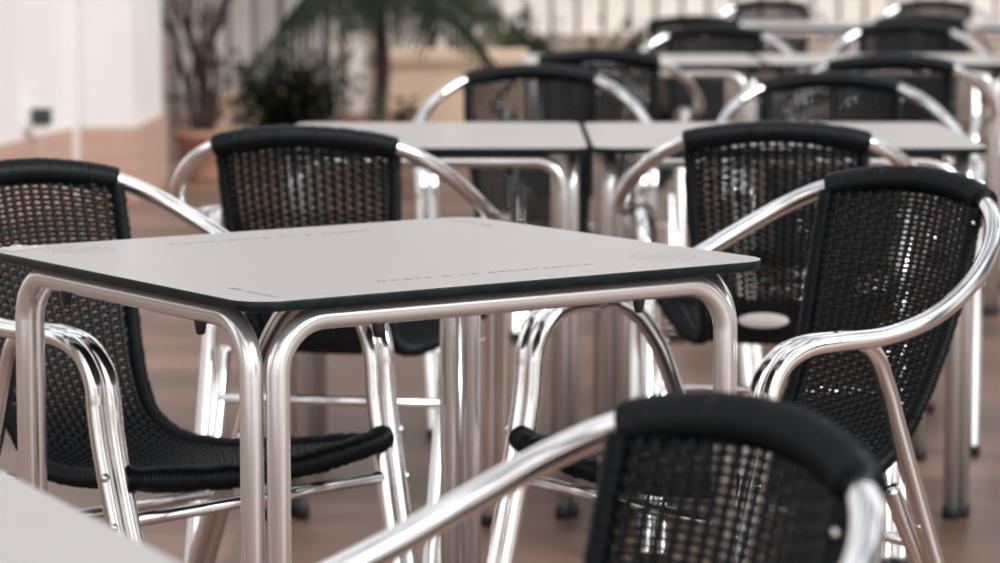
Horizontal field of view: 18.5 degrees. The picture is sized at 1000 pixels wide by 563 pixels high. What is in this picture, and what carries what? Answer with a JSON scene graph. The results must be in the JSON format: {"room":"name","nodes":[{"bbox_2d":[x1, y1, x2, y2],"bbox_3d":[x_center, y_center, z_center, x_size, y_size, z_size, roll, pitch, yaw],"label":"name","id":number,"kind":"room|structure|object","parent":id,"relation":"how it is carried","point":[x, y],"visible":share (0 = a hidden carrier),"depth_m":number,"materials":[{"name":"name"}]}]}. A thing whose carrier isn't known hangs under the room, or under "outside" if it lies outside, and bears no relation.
{"room":"cafe","nodes":[
{"label":"cafe","id":0,"kind":"room"},
{"bbox_2d":[0,0,162,143],"bbox_3d":[-3.237,-2.719,10.199,3.525,4.700,5.900,0,7,0],"label":"wall","id":1,"kind":"structure","parent":0,"point":[120,41],"depth_m":12.46,"materials":[{"name":"white paint"}]},
{"bbox_2d":[22,102,51,128],"bbox_3d":[-1.798,-0.643,11.871,0.122,0.100,0.066,-1,7,-9],"label":"power outlet","id":2,"kind":"object","parent":1,"relation":"in","point":[35,115],"visible":1,"depth_m":11.85,"materials":[{"name":"white paint"}]},
{"bbox_2d":[66,0,80,199],"bbox_3d":[-1.745,-2.808,12.203,0.060,5.000,0.060,0,7,0],"label":"trim","id":3,"kind":"structure","parent":1,"relation":"attached to","point":[71,5],"depth_m":12.41,"materials":[{"name":"white paint"}]},
{"bbox_2d":[0,113,167,222],"bbox_3d":[-3.228,-0.237,10.493,3.545,0.300,5.906,0,7,0],"label":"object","id":4,"kind":"structure","parent":1,"relation":"attached to","point":[140,152],"depth_m":12.52,"materials":[{"name":"paint"}]},
{"bbox_2d":[340,113,415,121],"bbox_3d":[-0.565,-0.653,14.223,0.352,0.240,0.352,0,7,0],"label":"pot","id":5,"kind":"object","parent":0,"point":[361,117],"depth_m":14.14,"materials":[{"name":"ceramic"}]},
{"bbox_2d":[0,115,999,562],"bbox_3d":[1.000,-0.272,12.053,26.000,0.001,36.000,0,7,0],"label":"floor","id":6,"kind":"structure","parent":0,"point":[338,521],"depth_m":7.05,"materials":[{"name":"brown wood"}]},
{"bbox_2d":[0,470,179,562],"bbox_3d":[-0.521,0.572,1.924,0.700,0.735,0.860,-3,8,-27],"label":"table","id":7,"kind":"object","parent":6,"relation":"on","point":[36,526],"visible":1,"depth_m":2.13,"materials":[{"name":"beige laminate"}]},
{"bbox_2d":[173,128,232,180],"bbox_3d":[-1.310,-0.560,13.530,0.264,0.220,0.264,0,7,0],"label":"pot","id":8,"kind":"object","parent":6,"relation":"on","point":[188,139],"depth_m":13.44,"materials":[{"name":"ceramic"}]},
{"bbox_2d":[162,0,247,180],"bbox_3d":[-1.341,-0.958,13.461,0.491,1.026,0.304,0,7,0],"label":"potted plant","id":9,"kind":"object","parent":6,"relation":"on","point":[203,126],"visible":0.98,"depth_m":13.45,"materials":[{"name":"plant"}]},
{"bbox_2d":[0,157,418,562],"bbox_3d":[-0.484,0.245,4.340,0.675,0.807,0.599,7,10,44],"label":"wicker armchair","id":10,"kind":"object","parent":6,"relation":"on","point":[123,452],"visible":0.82,"depth_m":4.41,"materials":[{"name":"metal"}]},
{"bbox_2d":[168,0,330,130],"bbox_3d":[-1.360,-2.117,16.520,0.880,2.600,0.150,0,7,0],"label":"wall","id":11,"kind":"structure","parent":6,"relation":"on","point":[251,23],"depth_m":16.65,"materials":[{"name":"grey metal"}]},
{"bbox_2d":[211,90,314,129],"bbox_3d":[-1.225,-0.835,15.612,0.590,0.270,0.240,0,7,0],"label":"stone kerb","id":12,"kind":"object","parent":6,"relation":"on","point":[223,123],"depth_m":15.51,"materials":[{"name":"stone"}]},
{"bbox_2d":[193,46,372,129],"bbox_3d":[-1.013,-0.875,14.890,0.991,0.526,0.571,0,7,0],"label":"leafy bush","id":13,"kind":"object","parent":6,"relation":"on","point":[284,108],"visible":0.82,"depth_m":14.85,"materials":[{"name":"green plant"}]},
{"bbox_2d":[170,124,510,562],"bbox_3d":[-0.281,0.099,5.550,0.594,0.810,0.670,1,7,10],"label":"wicker armchair","id":14,"kind":"object","parent":6,"relation":"on","point":[411,338],"visible":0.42,"depth_m":5.27,"materials":[{"name":"metal"}]},
{"bbox_2d":[238,0,495,121],"bbox_3d":[-0.611,-1.012,14.194,1.199,0.959,0.988,0,7,0],"label":"potted palm","id":15,"kind":"object","parent":6,"relation":"on","point":[438,9],"visible":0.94,"depth_m":14.06,"materials":[{"name":"plant"}]},
{"bbox_2d":[0,217,760,562],"bbox_3d":[-0.162,0.328,3.938,0.760,0.740,0.681,-5,8,-35],"label":"table","id":16,"kind":"object","parent":6,"relation":"on","point":[376,274],"visible":1,"depth_m":3.80,"materials":[{"name":"beige laminate"}]},
{"bbox_2d":[330,0,443,121],"bbox_3d":[-0.675,-2.086,17.103,0.750,2.400,0.060,0,7,0],"label":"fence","id":17,"kind":"object","parent":6,"relation":"on","point":[360,56],"visible":0.02,"depth_m":17.18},
{"bbox_2d":[348,91,443,177],"bbox_3d":[-0.474,-0.628,13.430,0.485,0.406,0.326,0,7,0],"label":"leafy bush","id":18,"kind":"object","parent":6,"relation":"on","point":[411,111],"visible":0.15,"depth_m":13.40,"materials":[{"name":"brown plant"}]},
{"bbox_2d":[277,122,587,519],"bbox_3d":[-0.131,0.061,6.232,0.598,0.722,0.728,0,7,0],"label":"table","id":19,"kind":"object","parent":6,"relation":"on","point":[508,145],"visible":0.57,"depth_m":5.93,"materials":[{"name":"silver metal"}]},
{"bbox_2d":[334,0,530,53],"bbox_3d":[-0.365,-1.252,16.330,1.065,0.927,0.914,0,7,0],"label":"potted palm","id":20,"kind":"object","parent":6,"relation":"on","point":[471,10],"visible":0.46,"depth_m":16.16,"materials":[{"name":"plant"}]},
{"bbox_2d":[387,49,528,121],"bbox_3d":[-0.220,-0.897,15.201,0.720,0.490,0.540,0,7,0],"label":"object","id":21,"kind":"object","parent":6,"relation":"on","point":[409,78],"visible":0.32,"depth_m":14.94,"materials":[{"name":"stone"}]},
{"bbox_2d":[445,0,590,120],"bbox_3d":[0.104,-1.249,17.309,0.842,0.691,0.525,0,7,0],"label":"leafy bush","id":22,"kind":"object","parent":6,"relation":"on","point":[544,49],"visible":0.24,"depth_m":17.24,"materials":[{"name":"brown plant"}]},
{"bbox_2d":[414,63,658,439],"bbox_3d":[0.080,-0.088,7.123,0.599,0.807,0.675,0,7,-1],"label":"wicker armchair","id":23,"kind":"object","parent":6,"relation":"on","point":[646,190],"visible":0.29,"depth_m":7.34,"materials":[{"name":"metal"}]},
{"bbox_2d":[491,48,704,341],"bbox_3d":[0.271,-0.265,8.598,0.599,0.807,0.675,0,7,1],"label":"wicker armchair","id":24,"kind":"object","parent":6,"relation":"on","point":[675,199],"visible":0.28,"depth_m":8.30,"materials":[{"name":"wicker"}]},
{"bbox_2d":[320,391,888,562],"bbox_3d":[-0.078,0.506,2.170,0.675,0.807,0.599,-4,8,-28],"label":"wicker armchair","id":25,"kind":"object","parent":6,"relation":"on","point":[845,488],"visible":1,"depth_m":2.32,"materials":[{"name":"wicker"}]},
{"bbox_2d":[569,16,646,110],"bbox_3d":[0.659,-1.201,17.303,0.542,0.598,0.366,0,7,0],"label":"leafy bush","id":26,"kind":"object","parent":6,"relation":"on","point":[634,44],"visible":0.1,"depth_m":17.28,"materials":[{"name":"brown plant"}]},
{"bbox_2d":[521,54,763,312],"bbox_3d":[0.415,-0.300,9.200,0.700,0.735,0.644,0,7,0],"label":"table","id":27,"kind":"object","parent":6,"relation":"on","point":[703,66],"visible":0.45,"depth_m":8.89,"materials":[{"name":"silver metal"}]},
{"bbox_2d":[615,14,770,232],"bbox_3d":[0.702,-0.594,11.347,0.599,0.807,0.675,0,7,1],"label":"wicker armchair","id":28,"kind":"object","parent":6,"relation":"on","point":[656,24],"visible":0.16,"depth_m":11.03,"materials":[{"name":"wicker"}]},
{"bbox_2d":[625,24,812,250],"bbox_3d":[0.699,-0.407,9.782,0.599,0.807,0.675,0,7,1],"label":"wicker armchair","id":29,"kind":"object","parent":6,"relation":"on","point":[670,36],"visible":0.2,"depth_m":10.02,"materials":[{"name":"wicker"}]},
{"bbox_2d":[485,165,999,562],"bbox_3d":[0.350,0.253,4.304,0.686,0.802,0.609,-5,8,-36],"label":"wicker armchair","id":30,"kind":"object","parent":6,"relation":"on","point":[887,436],"visible":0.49,"depth_m":4.37,"materials":[{"name":"wicker"}]},
{"bbox_2d":[710,0,830,200],"bbox_3d":[1.147,-0.767,12.785,0.599,0.807,0.675,0,7,1],"label":"wicker armchair","id":31,"kind":"object","parent":6,"relation":"on","point":[788,5],"visible":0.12,"depth_m":13.03,"materials":[{"name":"wicker"}]},
{"bbox_2d":[682,21,862,216],"bbox_3d":[1.070,-0.649,12.109,0.700,0.735,0.637,0,7,0],"label":"table","id":32,"kind":"object","parent":6,"relation":"on","point":[837,30],"visible":0.23,"depth_m":11.78,"materials":[{"name":"white laminate"}]},
{"bbox_2d":[613,120,936,562],"bbox_3d":[0.507,0.085,5.669,0.594,0.810,0.670,1,7,5],"label":"wicker armchair","id":33,"kind":"object","parent":6,"relation":"on","point":[773,320],"visible":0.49,"depth_m":5.39,"materials":[{"name":"wicker"}]},
{"bbox_2d":[584,122,986,519],"bbox_3d":[0.556,0.061,6.232,0.756,0.722,0.728,0,7,0],"label":"table","id":34,"kind":"object","parent":6,"relation":"on","point":[919,141],"visible":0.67,"depth_m":5.93,"materials":[{"name":"silver metal"}]},
{"bbox_2d":[717,71,985,455],"bbox_3d":[0.778,-0.059,6.913,0.612,0.799,0.690,0,7,-1],"label":"wicker armchair","id":35,"kind":"object","parent":6,"relation":"on","point":[749,356],"visible":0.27,"depth_m":7.14,"materials":[{"name":"wicker"}]},
{"bbox_2d":[753,54,999,315],"bbox_3d":[1.130,-0.300,9.200,0.700,0.735,0.644,0,7,0],"label":"table","id":36,"kind":"object","parent":6,"relation":"on","point":[979,65],"visible":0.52,"depth_m":8.94,"materials":[{"name":"silver metal"}]},
{"bbox_2d":[775,53,997,298],"bbox_3d":[1.036,-0.228,8.294,0.599,0.807,0.675,0,7,4],"label":"wicker armchair","id":37,"kind":"object","parent":6,"relation":"on","point":[947,68],"visible":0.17,"depth_m":7.96,"materials":[{"name":"wicker"}]},
{"bbox_2d":[829,21,987,274],"bbox_3d":[1.369,-0.445,10.101,0.599,0.807,0.675,0,7,0],"label":"wicker armchair","id":38,"kind":"object","parent":6,"relation":"on","point":[870,30],"visible":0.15,"depth_m":10.34,"materials":[{"name":"wicker"}]},
{"bbox_2d":[838,14,992,121],"bbox_3d":[1.533,-0.607,11.455,0.599,0.807,0.675,0,7,2],"label":"wicker armchair","id":39,"kind":"object","parent":6,"relation":"on","point":[961,24],"visible":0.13,"depth_m":11.13,"materials":[{"name":"wicker"}]},
{"bbox_2d":[856,21,999,51],"bbox_3d":[1.785,-0.649,12.109,0.700,0.735,0.637,0,7,0],"label":"table","id":40,"kind":"object","parent":6,"relation":"on","point":[989,28],"visible":0.11,"depth_m":11.78,"materials":[{"name":"white laminate"}]},
{"bbox_2d":[879,0,999,171],"bbox_3d":[1.840,-0.767,12.785,0.599,0.807,0.675,0,7,1],"label":"wicker armchair","id":41,"kind":"object","parent":6,"relation":"on","point":[899,8],"visible":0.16,"depth_m":13.03,"materials":[{"name":"wicker"}]},
{"bbox_2d":[985,54,999,291],"bbox_3d":[1.845,-0.300,9.200,0.700,0.735,0.644,0,7,0],"label":"table","id":42,"kind":"object","parent":6,"relation":"on","point":[994,56],"visible":0.13,"depth_m":9.38,"materials":[{"name":"white laminate"}]},
{"bbox_2d":[998,134,999,157],"bbox_3d":[1.407,-0.045,6.766,0.599,0.807,0.675,0,7,-1],"label":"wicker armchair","id":43,"kind":"object","parent":6,"relation":"on","point":[999,134],"visible":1,"depth_m":6.83,"materials":[{"name":"metal"}]},
{"bbox_2d":[162,0,996,33],"bbox_3d":[1.200,-3.038,18.319,7.600,4.000,0.100,0,7,0],"label":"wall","id":44,"kind":"structure","parent":0,"point":[165,2],"depth_m":18.44,"materials":[{"name":"white paint"}]},
{"bbox_2d":[162,34,999,114],"bbox_3d":[1.200,-1.215,17.983,7.600,0.460,0.240,0,7,0],"label":"wall","id":45,"kind":"structure","parent":0,"point":[816,45],"depth_m":17.85,"materials":[{"name":"white paint"}]},
{"bbox_2d":[449,0,999,33],"bbox_3d":[2.325,-2.639,17.832,5.350,2.395,0.062,0,7,0],"label":"fence","id":46,"kind":"object","parent":45,"relation":"on","point":[615,10],"visible":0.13,"depth_m":17.93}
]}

